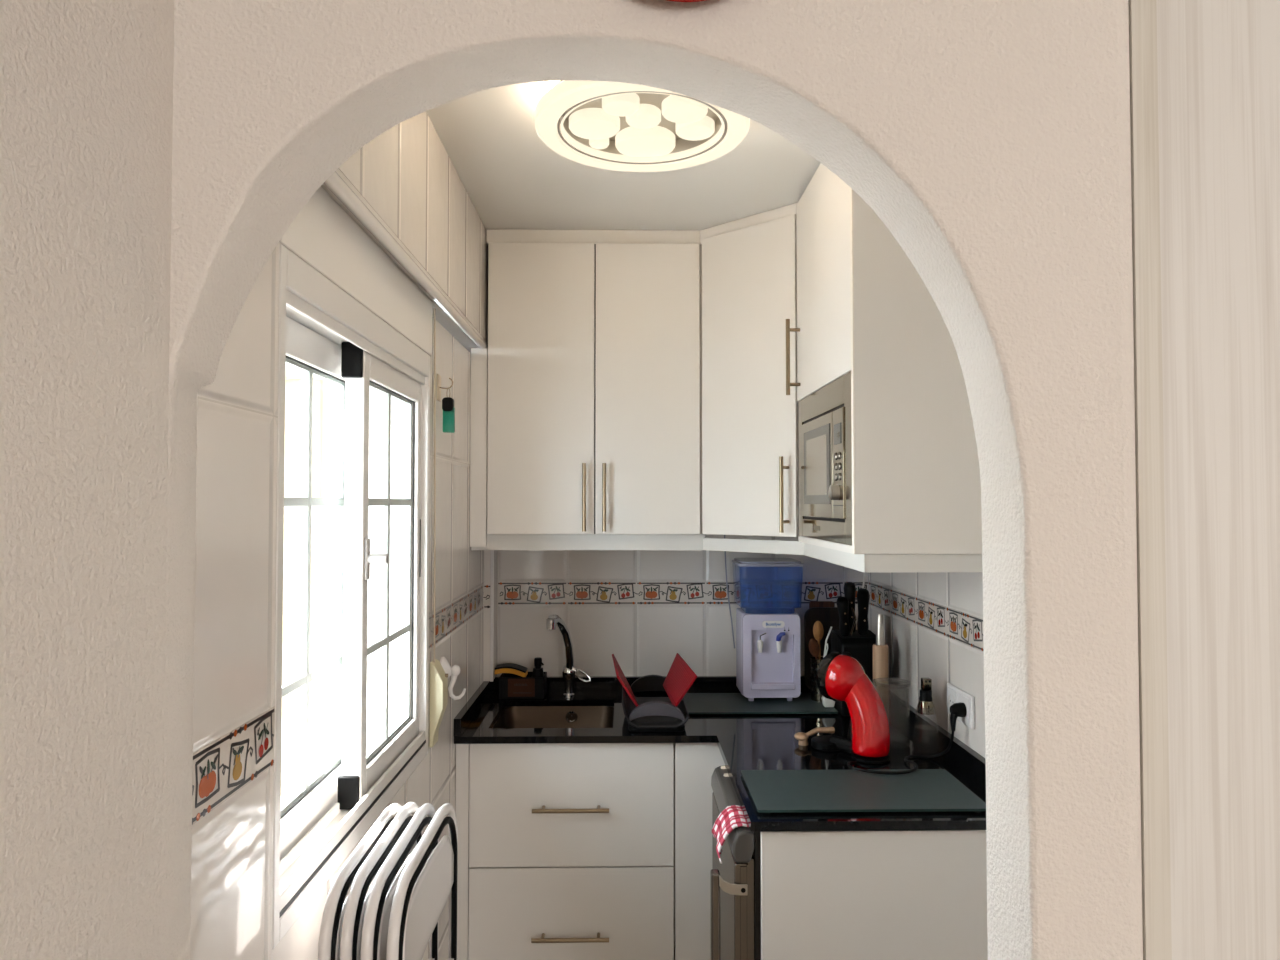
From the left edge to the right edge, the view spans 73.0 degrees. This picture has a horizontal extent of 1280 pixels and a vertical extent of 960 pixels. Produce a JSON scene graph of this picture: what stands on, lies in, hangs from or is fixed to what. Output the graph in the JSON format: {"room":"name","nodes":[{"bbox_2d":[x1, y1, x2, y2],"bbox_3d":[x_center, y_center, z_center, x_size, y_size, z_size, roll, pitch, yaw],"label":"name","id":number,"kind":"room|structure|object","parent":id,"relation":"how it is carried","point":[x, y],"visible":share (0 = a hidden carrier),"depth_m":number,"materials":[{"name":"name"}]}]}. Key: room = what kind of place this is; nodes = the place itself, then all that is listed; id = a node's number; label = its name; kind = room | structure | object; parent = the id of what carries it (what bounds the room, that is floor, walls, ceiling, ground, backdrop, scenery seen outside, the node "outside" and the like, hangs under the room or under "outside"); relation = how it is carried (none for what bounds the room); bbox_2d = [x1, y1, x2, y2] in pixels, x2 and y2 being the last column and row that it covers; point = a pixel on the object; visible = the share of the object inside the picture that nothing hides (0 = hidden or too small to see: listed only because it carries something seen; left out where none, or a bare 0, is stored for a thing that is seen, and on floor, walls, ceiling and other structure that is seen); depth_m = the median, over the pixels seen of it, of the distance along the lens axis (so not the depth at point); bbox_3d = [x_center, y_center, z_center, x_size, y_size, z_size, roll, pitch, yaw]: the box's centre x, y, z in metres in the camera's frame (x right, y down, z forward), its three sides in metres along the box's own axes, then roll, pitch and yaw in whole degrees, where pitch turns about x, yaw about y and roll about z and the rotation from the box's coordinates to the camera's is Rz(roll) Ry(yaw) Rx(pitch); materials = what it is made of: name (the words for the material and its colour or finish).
{"room":"kitchen","nodes":[
{"label":"kitchen","id":0,"kind":"room"},
{"bbox_2d":[0,0,487,959],"bbox_3d":[-0.579,0.346,-0.074,0.280,2.425,6.290,0,-2,-1],"label":"wall","id":1,"kind":"structure","parent":0,"point":[86,86],"depth_m":0.80,"materials":[{"name":"white paint"}]},
{"bbox_2d":[192,707,274,824],"bbox_3d":[-0.503,0.350,1.075,0.002,0.079,0.242,0,-2,-1],"label":"trim","id":2,"kind":"structure","parent":1,"relation":"attached to","point":[229,763],"depth_m":1.06,"materials":[{"name":"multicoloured tile"}]},
{"bbox_2d":[272,244,429,949],"bbox_3d":[-0.569,0.169,1.669,0.161,0.980,0.935,0,-2,-1],"label":"window","id":3,"kind":"structure","parent":1,"relation":"in","point":[326,334],"depth_m":1.66,"materials":[{"name":"white metal"}]},
{"bbox_2d":[281,365,334,795],"bbox_3d":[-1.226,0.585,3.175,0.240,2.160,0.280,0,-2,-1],"label":"window pane","id":4,"kind":"structure","parent":3,"relation":"in","point":[323,391],"depth_m":3.08,"materials":[{"name":"white"}]},
{"bbox_2d":[279,186,431,355],"bbox_3d":[-0.620,-0.389,1.683,0.219,0.137,0.946,0,-2,-1],"label":"trim","id":5,"kind":"structure","parent":1,"relation":"attached to","point":[322,234],"depth_m":1.55,"materials":[{"name":"white paint"}]},
{"bbox_2d":[321,169,487,352],"bbox_3d":[-0.612,-0.449,1.972,0.284,0.034,2.000,0,-2,-1],"label":"trim","id":6,"kind":"structure","parent":1,"relation":"attached to","point":[337,185],"depth_m":1.74,"materials":[{"name":"beige painted wood"}]},
{"bbox_2d":[433,308,435,662],"bbox_3d":[-0.516,0.018,2.176,0.005,0.900,0.020,0,-2,8],"label":"strap","id":7,"kind":"object","parent":1,"relation":"attached to","point":[434,308],"visible":0.91,"depth_m":2.17,"materials":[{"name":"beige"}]},
{"bbox_2d":[429,659,447,746],"bbox_3d":[-0.503,0.558,2.172,0.037,0.209,0.060,0,-2,-1],"label":"strap winder","id":8,"kind":"object","parent":1,"relation":"attached to","point":[438,677],"visible":1,"depth_m":2.14,"materials":[{"name":"beige plastic"}]},
{"bbox_2d":[437,374,452,401],"bbox_3d":[-0.504,-0.239,2.244,0.039,0.067,0.040,0,-2,-1],"label":"wall hook","id":9,"kind":"object","parent":1,"relation":"attached to","point":[439,387],"visible":1,"depth_m":2.24,"materials":[{"name":"beige"}]},
{"bbox_2d":[442,389,454,432],"bbox_3d":[-0.496,-0.181,2.242,0.031,0.116,0.018,0,-2,-1],"label":"key fob","id":10,"kind":"object","parent":9,"relation":"hanging from","point":[448,408],"visible":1,"depth_m":2.23,"materials":[{"name":"green plastic"}]},
{"bbox_2d":[440,656,465,699],"bbox_3d":[-0.492,0.525,2.289,0.064,0.115,0.078,0,-2,-1],"label":"hook","id":11,"kind":"object","parent":1,"relation":"attached to","point":[455,670],"visible":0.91,"depth_m":2.28,"materials":[{"name":"white plastic"}]},
{"bbox_2d":[429,585,483,647],"bbox_3d":[-0.529,0.389,2.549,0.002,0.079,0.828,0,-2,-1],"label":"trim","id":12,"kind":"structure","parent":1,"relation":"attached to","point":[452,616],"depth_m":2.46,"materials":[{"name":"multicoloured tile"}]},
{"bbox_2d":[456,744,469,959],"bbox_3d":[-0.509,1.187,2.479,0.037,0.878,0.024,0,-2,-1],"label":"trim","id":13,"kind":"structure","parent":1,"relation":"attached to","point":[462,750],"depth_m":2.47,"materials":[{"name":"white paint"}]},
{"bbox_2d":[470,348,487,546],"bbox_3d":[-0.506,-0.102,2.721,0.051,0.623,0.028,0,-2,-1],"label":"trim","id":14,"kind":"structure","parent":1,"relation":"attached to","point":[478,417],"depth_m":2.71,"materials":[{"name":"white paint"}]},
{"bbox_2d":[483,585,489,607],"bbox_3d":[-0.525,0.400,2.966,0.025,0.079,0.001,0,-2,-1],"label":"trim","id":15,"kind":"structure","parent":1,"relation":"attached to","point":[486,596],"depth_m":2.97,"materials":[{"name":"beige tile"}]},
{"bbox_2d":[483,550,497,681],"bbox_3d":[-0.520,-0.047,3.028,0.036,1.475,0.111,0,-2,-1],"label":"trim","id":16,"kind":"structure","parent":1,"relation":"attached to","point":[490,556],"depth_m":2.96,"materials":[{"name":"white plastic"}]},
{"bbox_2d":[487,242,699,533],"bbox_3d":[-0.148,-0.284,2.881,0.664,0.915,0.428,0,-2,-1],"label":"upper cabinet","id":17,"kind":"object","parent":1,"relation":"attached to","point":[594,349],"visible":1,"depth_m":2.71,"materials":[{"name":"white paint"}]},
{"bbox_2d":[426,81,819,229],"bbox_3d":[0.939,-0.913,0.091,3.320,0.100,6.500,0,-2,-1],"label":"ceiling","id":18,"kind":"structure","parent":0,"point":[512,179],"depth_m":2.32,"materials":[{"name":"white paint"}]},
{"bbox_2d":[535,80,749,171],"bbox_3d":[0.005,-0.772,1.812,0.446,0.089,0.446,0,-2,-1],"label":"ceiling lamp","id":19,"kind":"object","parent":18,"relation":"attached to","point":[616,126],"visible":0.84,"depth_m":1.82,"materials":[{"name":"beige"}]},
{"bbox_2d":[161,0,1142,959],"bbox_3d":[0.256,0.372,0.923,1.497,2.425,0.113,0,-2,-1],"label":"wall","id":20,"kind":"structure","parent":0,"point":[991,139],"depth_m":0.89,"materials":[{"name":"white paint"}]},
{"bbox_2d":[667,0,706,1],"bbox_3d":[0.046,-0.597,0.878,0.238,0.238,0.021,0,-2,-1],"label":"dish","id":21,"kind":"object","parent":20,"relation":"attached to","point":[667,0],"visible":1,"depth_m":0.87,"materials":[{"name":"red ceramic"}]},
{"bbox_2d":[1128,0,1279,959],"bbox_3d":[0.825,0.377,0.902,0.620,2.406,0.026,0,-2,-1],"label":"door","id":22,"kind":"structure","parent":20,"relation":"in","point":[1205,74],"depth_m":0.90,"materials":[{"name":"beige wood"}]},
{"bbox_2d":[496,533,867,945],"bbox_3d":[0.135,0.431,3.143,1.820,2.425,0.120,0,-2,-1],"label":"wall","id":23,"kind":"structure","parent":0,"point":[644,639],"depth_m":3.08,"materials":[{"name":"white tile"}]},
{"bbox_2d":[498,582,867,604],"bbox_3d":[0.156,0.403,3.083,1.323,0.079,0.002,0,-2,-1],"label":"trim","id":24,"kind":"structure","parent":23,"relation":"attached to","point":[513,593],"depth_m":3.08,"materials":[{"name":"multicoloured tile"}]},
{"bbox_2d":[700,214,798,536],"bbox_3d":[0.504,-0.293,2.784,0.631,0.927,0.645,0,-2,-1],"label":"upper cabinet","id":25,"kind":"object","parent":23,"relation":"attached to","point":[749,422],"visible":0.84,"depth_m":2.58,"materials":[{"name":"white paint"}]},
{"bbox_2d":[486,203,796,244],"bbox_3d":[0.021,-0.770,2.704,1.005,0.045,0.208,0,-2,15],"label":"trim","id":26,"kind":"structure","parent":25,"relation":"on","point":[492,235],"depth_m":2.73,"materials":[{"name":"white paint"}]},
{"bbox_2d":[471,534,981,571],"bbox_3d":[0.234,0.187,2.390,1.608,0.050,0.506,-1,-2,40],"label":"valance","id":27,"kind":"object","parent":25,"relation":"attached to","point":[860,562],"visible":0.74,"depth_m":2.64,"materials":[{"name":"white wood"}]},
{"bbox_2d":[724,535,734,647],"bbox_3d":[0.316,0.386,3.051,0.041,0.410,0.009,-1,-2,23],"label":"cord","id":28,"kind":"object","parent":25,"relation":"hanging from","point":[724,535],"visible":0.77,"depth_m":3.05,"materials":[{"name":"grey plastic"}]},
{"bbox_2d":[855,572,865,614],"bbox_3d":[0.761,0.360,3.026,0.067,0.363,0.012,-1,-2,43],"label":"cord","id":29,"kind":"object","parent":25,"relation":"hanging from","point":[864,572],"visible":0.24,"depth_m":3.01,"materials":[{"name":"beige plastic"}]},
{"bbox_2d":[868,572,984,757],"bbox_3d":[0.909,0.402,2.044,0.150,2.425,2.105,0,-2,-1],"label":"wall","id":30,"kind":"structure","parent":0,"point":[916,652],"depth_m":2.42,"materials":[{"name":"tile"}]},
{"bbox_2d":[786,163,981,553],"bbox_3d":[0.622,-0.320,2.165,0.418,0.974,0.606,0,-2,-1],"label":"upper cabinet","id":31,"kind":"object","parent":30,"relation":"attached to","point":[864,309],"visible":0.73,"depth_m":1.86,"materials":[{"name":"white paint"}]},
{"bbox_2d":[798,371,851,544],"bbox_3d":[0.617,-0.040,2.166,0.371,0.379,0.586,0,-2,-1],"label":"microwave","id":32,"kind":"object","parent":31,"relation":"in","point":[824,416],"visible":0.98,"depth_m":2.10,"materials":[{"name":"grey metal"}]},
{"bbox_2d":[868,582,983,651],"bbox_3d":[0.833,0.376,2.070,0.002,0.079,2.052,0,-2,-1],"label":"trim","id":33,"kind":"structure","parent":30,"relation":"attached to","point":[962,627],"depth_m":2.45,"materials":[{"name":"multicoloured tile"}]},
{"bbox_2d":[947,683,974,729],"bbox_3d":[0.824,0.580,2.228,0.011,0.082,0.167,0,-2,-1],"label":"wall socket","id":34,"kind":"object","parent":30,"relation":"attached to","point":[955,694],"visible":0.77,"depth_m":2.19,"materials":[{"name":"white plastic"}]},
{"bbox_3d":[0.939,1.611,0.023,3.320,0.100,6.500,0,-2,-1],"label":"floor","id":35,"kind":"structure","parent":0,"visible":0},
{"bbox_2d":[318,803,401,959],"bbox_3d":[-0.417,1.067,1.317,0.027,1.056,0.429,0,-2,-1],"label":"folding chair","id":36,"kind":"object","parent":35,"relation":"on","point":[333,913],"visible":0.27,"depth_m":1.18,"materials":[{"name":"white plastic"}]},
{"bbox_2d":[340,802,422,959],"bbox_3d":[-0.391,1.067,1.323,0.027,1.056,0.429,0,-2,-1],"label":"folding chair","id":37,"kind":"object","parent":35,"relation":"on","point":[354,912],"visible":0.3,"depth_m":1.20,"materials":[{"name":"white plastic"}]},
{"bbox_2d":[360,803,438,959],"bbox_3d":[-0.362,1.067,1.318,0.027,1.056,0.429,0,-2,-1],"label":"folding chair","id":38,"kind":"object","parent":35,"relation":"on","point":[379,902],"visible":0.41,"depth_m":1.22,"materials":[{"name":"white plastic"}]},
{"bbox_2d":[386,803,457,959],"bbox_3d":[-0.329,1.067,1.319,0.027,1.056,0.429,0,-2,-1],"label":"folding chair","id":39,"kind":"object","parent":35,"relation":"on","point":[424,886],"visible":1,"depth_m":1.33,"materials":[{"name":"white plastic"}]},
{"bbox_2d":[468,743,673,959],"bbox_3d":[-0.200,1.193,2.736,0.585,0.880,0.620,0,-2,-1],"label":"base cabinet","id":40,"kind":"object","parent":35,"relation":"on","point":[571,845],"visible":0.88,"depth_m":2.47,"materials":[{"name":"white paint"}]},
{"bbox_2d":[454,689,985,831],"bbox_3d":[0.150,0.735,2.431,1.352,0.020,1.284,0,-2,-1],"label":"countertop","id":41,"kind":"structure","parent":40,"relation":"on","point":[744,741],"depth_m":2.40,"materials":[{"name":"black stone"}]},
{"bbox_2d":[454,681,492,736],"bbox_3d":[-0.521,0.708,2.742,0.021,0.050,0.598,0,-2,-1],"label":"upstand","id":42,"kind":"object","parent":41,"relation":"on","point":[474,704],"visible":0.8,"depth_m":2.63,"materials":[{"name":"black stone"}]},
{"bbox_2d":[499,672,546,698],"bbox_3d":[-0.400,0.703,2.964,0.153,0.072,0.103,0,-2,-1],"label":"sponge caddy","id":43,"kind":"object","parent":41,"relation":"on","point":[511,686],"visible":0.93,"depth_m":2.92,"materials":[{"name":"black plastic"}]},
{"bbox_2d":[495,663,527,676],"bbox_3d":[-0.441,0.653,2.966,0.105,0.039,0.070,0,-2,-1],"label":"sponge","id":44,"kind":"object","parent":43,"relation":"on","point":[512,668],"visible":1,"depth_m":2.93,"materials":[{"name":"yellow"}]},
{"bbox_2d":[532,657,543,676],"bbox_3d":[-0.350,0.671,2.968,0.044,0.122,0.044,0,-2,-1],"label":"soap bottle","id":45,"kind":"object","parent":43,"relation":"in","point":[537,671],"visible":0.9,"depth_m":2.96,"materials":[{"name":"black plastic"}]},
{"bbox_2d":[493,706,613,727],"bbox_3d":[-0.265,0.833,2.715,0.405,0.159,0.400,0,-2,-1],"label":"sink","id":46,"kind":"object","parent":41,"relation":"in","point":[511,716],"visible":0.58,"depth_m":2.90,"materials":[{"name":"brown metal"}]},
{"bbox_2d":[546,614,590,696],"bbox_3d":[-0.266,0.590,2.905,0.109,0.294,0.183,-1,-2,44],"label":"tap","id":47,"kind":"object","parent":41,"relation":"on","point":[569,671],"visible":1,"depth_m":2.94,"materials":[{"name":"silver metal"}]},
{"bbox_2d":[493,676,808,690],"bbox_3d":[0.139,0.719,3.063,1.353,0.044,0.021,0,-2,-1],"label":"upstand","id":48,"kind":"object","parent":41,"relation":"on","point":[597,682],"visible":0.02,"depth_m":3.05,"materials":[{"name":"black stone"}]},
{"bbox_2d":[612,653,697,731],"bbox_3d":[0.039,0.642,2.677,0.256,0.177,0.375,0,-2,-1],"label":"dish rack","id":49,"kind":"object","parent":41,"relation":"on","point":[670,713],"visible":1,"depth_m":2.58,"materials":[{"name":"grey plastic"}]},
{"bbox_2d":[622,686,689,727],"bbox_3d":[0.043,0.683,2.676,0.195,0.074,0.375,0,-2,-1],"label":"tray","id":50,"kind":"object","parent":49,"relation":"on","point":[671,711],"depth_m":2.53,"materials":[{"name":"black plastic"}]},
{"bbox_2d":[710,765,760,959],"bbox_3d":[0.465,1.145,2.030,0.639,0.819,0.468,0,-2,-1],"label":"oven","id":51,"kind":"object","parent":41,"relation":"attached to","point":[735,883],"visible":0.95,"depth_m":1.82,"materials":[{"name":"silver"}]},
{"bbox_2d":[712,805,748,863],"bbox_3d":[0.199,0.771,1.891,0.073,0.085,0.125,0,-2,-1],"label":"tea towel","id":52,"kind":"object","parent":51,"relation":"on","point":[731,817],"visible":0.84,"depth_m":1.89,"materials":[{"name":"red fabric"}]},
{"bbox_2d":[684,693,837,713],"bbox_3d":[0.366,0.730,2.826,0.501,0.010,0.275,0,-2,-1],"label":"board","id":53,"kind":"object","parent":41,"relation":"on","point":[696,703],"visible":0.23,"depth_m":2.78,"materials":[{"name":"grey"}]},
{"bbox_2d":[732,558,803,700],"bbox_3d":[0.428,0.498,2.915,0.215,0.458,0.226,0,-2,-1],"label":"water dispenser","id":54,"kind":"object","parent":53,"relation":"on","point":[767,632],"visible":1,"depth_m":2.84,"materials":[{"name":"grey plastic"}]},
{"bbox_2d":[751,682,794,689],"bbox_3d":[0.433,0.673,2.822,0.144,0.020,0.032,0,-2,-1],"label":"drip tray","id":55,"kind":"object","parent":54,"relation":"on","point":[754,685],"depth_m":2.81,"materials":[{"name":"grey plastic"}]},
{"bbox_2d":[810,656,822,701],"bbox_3d":[0.600,0.657,2.862,0.070,0.137,0.070,0,-2,-1],"label":"utensil holder","id":56,"kind":"object","parent":53,"relation":"on","point":[816,695],"visible":0.32,"depth_m":2.84,"materials":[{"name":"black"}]},
{"bbox_2d":[809,639,819,658],"bbox_3d":[0.591,0.620,2.847,0.089,0.203,0.023,1,-2,-39],"label":"wooden spoon","id":57,"kind":"object","parent":56,"relation":"in","point":[814,648],"visible":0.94,"depth_m":2.83,"materials":[{"name":"brown wood"}]},
{"bbox_2d":[813,621,823,659],"bbox_3d":[0.594,0.592,2.848,0.026,0.260,0.049,-2,-2,45],"label":"wooden spoon","id":58,"kind":"object","parent":56,"relation":"in","point":[818,631],"visible":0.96,"depth_m":2.84,"materials":[{"name":"brown wood"}]},
{"bbox_2d":[813,621,823,640],"bbox_3d":[0.586,0.496,2.843,0.035,0.067,0.013,0,-2,-1],"label":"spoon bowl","id":59,"kind":"object","parent":58,"relation":"on","point":[818,631],"depth_m":2.84,"materials":[{"name":"brown wood"}]},
{"bbox_2d":[823,627,831,657],"bbox_3d":[0.608,0.601,2.837,0.048,0.243,0.013,-1,-2,40],"label":"whisk","id":60,"kind":"object","parent":56,"relation":"in","point":[826,643],"visible":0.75,"depth_m":2.83,"materials":[{"name":"white metal"}]},
{"bbox_2d":[822,696,834,706],"bbox_3d":[0.602,0.701,2.760,0.039,0.044,0.030,0,-2,-1],"label":"packet","id":61,"kind":"object","parent":53,"relation":"on","point":[826,702],"visible":0.48,"depth_m":2.75,"materials":[{"name":"white paper"}]},
{"bbox_2d":[794,727,834,745],"bbox_3d":[0.479,0.704,2.385,0.121,0.040,0.046,1,-2,-24],"label":"spoon rest","id":62,"kind":"object","parent":41,"relation":"on","point":[802,737],"visible":1,"depth_m":2.37,"materials":[{"name":"brown wood"}]},
{"bbox_2d":[794,732,807,740],"bbox_3d":[0.442,0.702,2.368,0.038,0.020,0.047,0,-2,-1],"label":"bowl","id":63,"kind":"object","parent":62,"relation":"on","point":[800,736],"depth_m":2.35,"materials":[{"name":"brown wood"}]},
{"bbox_2d":[804,607,838,689],"bbox_3d":[0.663,0.595,3.045,0.168,0.292,0.016,0,-2,-1],"label":"cutting board","id":64,"kind":"object","parent":41,"relation":"on","point":[828,616],"visible":0.45,"depth_m":3.04,"materials":[{"name":"black plastic"}]},
{"bbox_2d":[809,601,834,608],"bbox_3d":[0.644,0.585,3.059,0.090,0.312,0.008,0,-2,-1],"label":"cutting board","id":65,"kind":"object","parent":41,"relation":"on","point":[812,604],"visible":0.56,"depth_m":3.06,"materials":[{"name":"brown wood"}]},
{"bbox_2d":[811,651,889,763],"bbox_3d":[0.549,0.589,2.280,0.227,0.263,0.129,-1,-2,38],"label":"coffee machine","id":66,"kind":"object","parent":41,"relation":"on","point":[839,677],"visible":1,"depth_m":2.23,"materials":[{"name":"red plastic"}]},
{"bbox_2d":[811,735,851,752],"bbox_3d":[0.527,0.703,2.317,0.142,0.036,0.087,-1,-2,44],"label":"drip tray","id":67,"kind":"object","parent":66,"relation":"on","point":[823,742],"depth_m":2.30,"materials":[{"name":"black plastic"}]},
{"bbox_2d":[830,630,875,715],"bbox_3d":[0.688,0.610,2.757,0.128,0.247,0.160,0,-2,-1],"label":"knife block","id":68,"kind":"object","parent":41,"relation":"on","point":[860,647],"visible":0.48,"depth_m":2.68,"materials":[{"name":"black plastic"}]},
{"bbox_2d":[836,597,849,635],"bbox_3d":[0.639,0.429,2.722,0.040,0.125,0.078,-1,-2,19],"label":"knife","id":69,"kind":"object","parent":68,"relation":"on","point":[842,603],"visible":1,"depth_m":2.71,"materials":[{"name":"black plastic"}]},
{"bbox_2d":[844,582,855,632],"bbox_3d":[0.671,0.406,2.765,0.039,0.164,0.074,0,-2,13],"label":"knife","id":70,"kind":"object","parent":68,"relation":"on","point":[849,587],"visible":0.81,"depth_m":2.74,"materials":[{"name":"black plastic"}]},
{"bbox_2d":[850,606,856,634],"bbox_3d":[0.660,0.436,2.678,0.019,0.092,0.029,0,-2,-1],"label":"knife","id":71,"kind":"object","parent":68,"relation":"on","point":[853,612],"visible":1,"depth_m":2.67,"materials":[{"name":"black plastic"}]},
{"bbox_2d":[856,588,869,634],"bbox_3d":[0.701,0.415,2.723,0.040,0.150,0.096,0,-2,10],"label":"knife","id":72,"kind":"object","parent":68,"relation":"on","point":[863,596],"visible":1,"depth_m":2.71,"materials":[{"name":"black plastic"}]},
{"bbox_2d":[741,769,985,812],"bbox_3d":[0.497,0.708,1.973,0.501,0.010,0.275,0,-2,-1],"label":"board","id":73,"kind":"object","parent":41,"relation":"on","point":[920,790],"visible":0.91,"depth_m":1.95,"materials":[{"name":"grey"}]},
{"bbox_2d":[873,614,888,719],"bbox_3d":[0.723,0.566,2.599,0.046,0.326,0.046,0,-2,-1],"label":"rolling pin","id":74,"kind":"object","parent":41,"relation":"on","point":[880,649],"visible":0.8,"depth_m":2.58,"materials":[{"name":"brown wood"}]},
{"bbox_2d":[874,677,910,744],"bbox_3d":[0.689,0.636,2.366,0.099,0.172,0.099,0,-2,-1],"label":"jar","id":75,"kind":"object","parent":41,"relation":"on","point":[884,677],"visible":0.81,"depth_m":2.35,"materials":[{"name":"clear glass"}]},
{"bbox_2d":[847,702,966,773],"bbox_3d":[0.666,0.640,2.159,0.319,0.156,0.140,1,-2,-19],"label":"power cable","id":76,"kind":"object","parent":41,"relation":"on","point":[959,709],"visible":1,"depth_m":2.18,"materials":[{"name":"black plastic"}]},
{"bbox_2d":[912,678,939,751],"bbox_3d":[0.763,0.625,2.308,0.072,0.191,0.072,0,-2,-1],"label":"oil bottle","id":77,"kind":"object","parent":41,"relation":"on","point":[926,739],"visible":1,"depth_m":2.29,"materials":[{"name":"clear glass"}]},
{"bbox_2d":[889,690,985,782],"bbox_3d":[0.816,0.702,2.433,0.021,0.044,1.262,0,-2,-1],"label":"upstand","id":78,"kind":"object","parent":41,"relation":"on","point":[970,759],"visible":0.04,"depth_m":2.28,"materials":[{"name":"black stone"}]},
{"bbox_2d":[675,743,724,959],"bbox_3d":[0.239,1.190,2.483,0.276,0.872,0.019,0,-2,-1],"label":"filler panel","id":79,"kind":"object","parent":35,"relation":"on","point":[695,763],"visible":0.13,"depth_m":2.48,"materials":[{"name":"white paint"}]},
{"bbox_2d":[760,830,987,959],"bbox_3d":[0.545,1.170,1.801,0.584,0.876,0.018,0,-2,-1],"label":"end panel","id":80,"kind":"object","parent":35,"relation":"on","point":[826,895],"visible":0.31,"depth_m":1.80,"materials":[{"name":"white paint"}]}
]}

